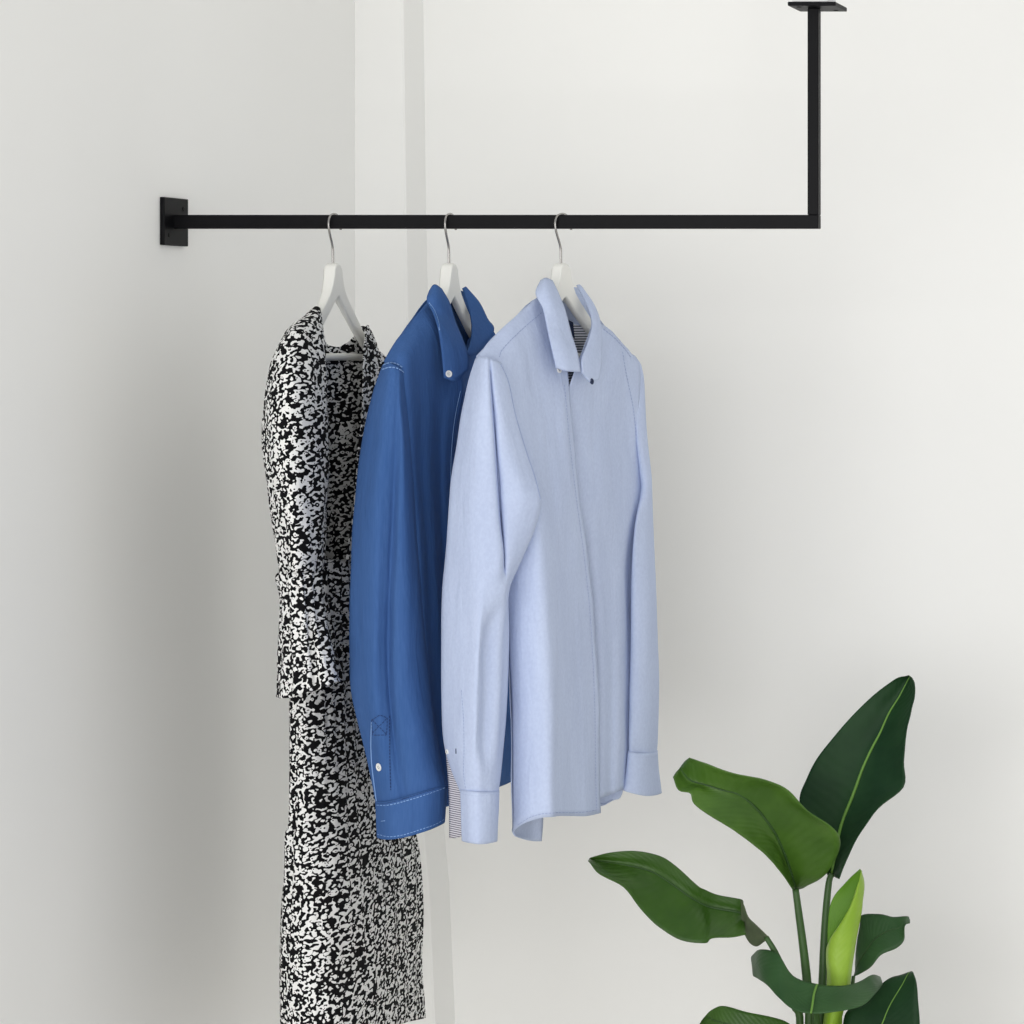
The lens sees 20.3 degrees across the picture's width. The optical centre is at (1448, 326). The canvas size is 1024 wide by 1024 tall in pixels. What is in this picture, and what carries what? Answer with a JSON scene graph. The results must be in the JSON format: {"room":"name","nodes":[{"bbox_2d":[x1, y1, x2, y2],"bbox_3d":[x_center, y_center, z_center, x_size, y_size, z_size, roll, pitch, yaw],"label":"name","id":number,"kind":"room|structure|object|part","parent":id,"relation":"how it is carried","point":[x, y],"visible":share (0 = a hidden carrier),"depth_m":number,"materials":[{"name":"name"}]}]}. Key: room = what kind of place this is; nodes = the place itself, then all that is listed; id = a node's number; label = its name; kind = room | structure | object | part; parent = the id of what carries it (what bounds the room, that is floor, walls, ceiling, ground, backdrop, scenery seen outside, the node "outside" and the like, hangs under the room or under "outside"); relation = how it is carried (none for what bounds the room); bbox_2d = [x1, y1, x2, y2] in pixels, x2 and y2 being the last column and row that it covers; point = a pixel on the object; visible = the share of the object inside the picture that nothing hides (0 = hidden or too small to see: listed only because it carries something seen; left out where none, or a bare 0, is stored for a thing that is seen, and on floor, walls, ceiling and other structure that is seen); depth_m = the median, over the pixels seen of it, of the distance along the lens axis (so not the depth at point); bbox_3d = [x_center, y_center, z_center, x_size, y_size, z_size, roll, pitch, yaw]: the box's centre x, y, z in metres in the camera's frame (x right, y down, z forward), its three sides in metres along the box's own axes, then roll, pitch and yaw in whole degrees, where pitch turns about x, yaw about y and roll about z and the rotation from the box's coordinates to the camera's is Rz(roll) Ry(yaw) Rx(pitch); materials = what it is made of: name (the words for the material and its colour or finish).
{"room":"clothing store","nodes":[
{"label":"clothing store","id":0,"kind":"room"},
{"bbox_2d":[0,0,354,1023],"bbox_3d":[-1.938,-0.050,3.570,0.120,3.300,1.700,0,0,0],"label":"wall","id":1,"kind":"structure","parent":0,"point":[144,726],"depth_m":3.64,"materials":[{"name":"white paint"}]},
{"bbox_2d":[160,2,846,245],"bbox_3d":[-1.386,-0.297,3.720,0.985,0.354,0.070,0,0,0],"label":"rail","id":2,"kind":"object","parent":1,"relation":"attached to","point":[175,221],"visible":1,"depth_m":3.71,"materials":[{"name":"black metal"}]},
{"bbox_3d":[-1.875,-0.154,3.720,0.007,0.070,0.070,0,0,0],"label":"wall plate","id":3,"kind":"part","parent":2,"relation":"part of","materials":[{"name":"black metal"}]},
{"bbox_2d":[317,213,364,360],"bbox_3d":[-1.641,-0.049,3.720,0.018,0.238,0.344,0,0,0],"label":"clothes hanger","id":4,"kind":"object","parent":2,"relation":"hanging from","point":[333,289],"visible":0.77,"depth_m":3.72,"materials":[{"name":"white paint"}]},
{"bbox_2d":[261,306,425,1023],"bbox_3d":[-1.626,0.528,3.730,0.112,1.117,0.536,0,0,-8],"label":"dress","id":5,"kind":"object","parent":4,"relation":"hanging from","point":[352,918],"visible":0.81,"depth_m":3.57,"materials":[{"name":"multicoloured fabric"}]},
{"bbox_2d":[439,213,470,337],"bbox_3d":[-1.470,-0.049,3.720,0.018,0.238,0.344,0,0,0],"label":"clothes hanger","id":6,"kind":"object","parent":2,"relation":"hanging from","point":[449,279],"visible":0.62,"depth_m":3.72,"materials":[{"name":"white paint"}]},
{"bbox_2d":[349,284,510,839],"bbox_3d":[-1.446,0.323,3.719,0.139,0.769,0.486,0,0,6],"label":"denim shirt","id":7,"kind":"object","parent":6,"relation":"hanging from","point":[410,434],"visible":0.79,"depth_m":3.50,"materials":[{"name":"blue fabric"}]},
{"bbox_3d":[-1.452,0.320,3.596,0.069,0.729,0.157,0,0,10],"label":"panel","id":8,"kind":"part","parent":7,"relation":"part of","materials":[{"name":"blue fabric"}]},
{"bbox_3d":[-1.476,0.326,3.729,0.064,0.762,0.400,0,0,-2],"label":"panel","id":9,"kind":"part","parent":7,"relation":"part of","materials":[{"name":"blue fabric"}]},
{"bbox_3d":[-1.452,0.354,3.798,0.028,0.699,0.259,0,0,-5],"label":"panel","id":10,"kind":"part","parent":7,"relation":"part of","materials":[{"name":"blue fabric"}]},
{"bbox_2d":[551,213,590,356],"bbox_3d":[-1.306,-0.049,3.720,0.018,0.238,0.344,0,0,14],"label":"clothes hanger","id":11,"kind":"object","parent":2,"relation":"hanging from","point":[561,277],"visible":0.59,"depth_m":3.72,"materials":[{"name":"white paint"}]},
{"bbox_2d":[441,278,661,843],"bbox_3d":[-1.295,0.340,3.709,0.144,0.815,0.526,0,0,9],"label":"shirt","id":12,"kind":"object","parent":11,"relation":"hanging from","point":[549,575],"visible":1,"depth_m":3.59,"materials":[{"name":"blue fabric"}]},
{"bbox_3d":[-1.298,0.334,3.616,0.095,0.766,0.229,0,0,0],"label":"panel","id":13,"kind":"part","parent":12,"relation":"part of","materials":[{"name":"blue fabric"}]},
{"bbox_3d":[-1.323,0.340,3.721,0.089,0.777,0.431,0,0,11],"label":"panel","id":14,"kind":"part","parent":12,"relation":"part of","materials":[{"name":"blue fabric"}]},
{"bbox_3d":[-1.263,0.347,3.797,0.026,0.709,0.245,0,0,9],"label":"panel","id":15,"kind":"part","parent":12,"relation":"part of","materials":[{"name":"blue fabric"}]},
{"bbox_3d":[-0.928,-0.471,3.720,0.070,0.006,0.070,0,0,0],"label":"ceiling plate","id":16,"kind":"part","parent":2,"relation":"part of","materials":[{"name":"black metal"}]},
{"bbox_2d":[423,0,1023,1023],"bbox_3d":[0.601,-0.050,4.480,5.198,3.300,0.120,0,0,0],"label":"wall","id":17,"kind":"structure","parent":0,"point":[835,411],"depth_m":4.42,"materials":[{"name":"white paint"}]},
{"bbox_2d":[355,0,454,1023],"bbox_3d":[-1.806,-0.050,4.381,0.144,3.300,0.077,0,0,0],"label":"column","id":18,"kind":"structure","parent":17,"relation":"attached to","point":[391,285],"depth_m":4.34,"materials":[{"name":"white paint"}]},
{"bbox_3d":[0.450,1.650,1.830,5.500,0.100,5.420,0,0,0],"label":"floor","id":19,"kind":"structure","parent":0,"visible":0},
{"bbox_2d":[588,675,919,1023],"bbox_3d":[-1.055,1.077,3.915,0.476,1.046,0.320,0,0,0],"label":"potted plant","id":20,"kind":"object","parent":19,"relation":"on","point":[812,837],"visible":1,"depth_m":3.89,"materials":[{"name":"green plant"}]}
]}

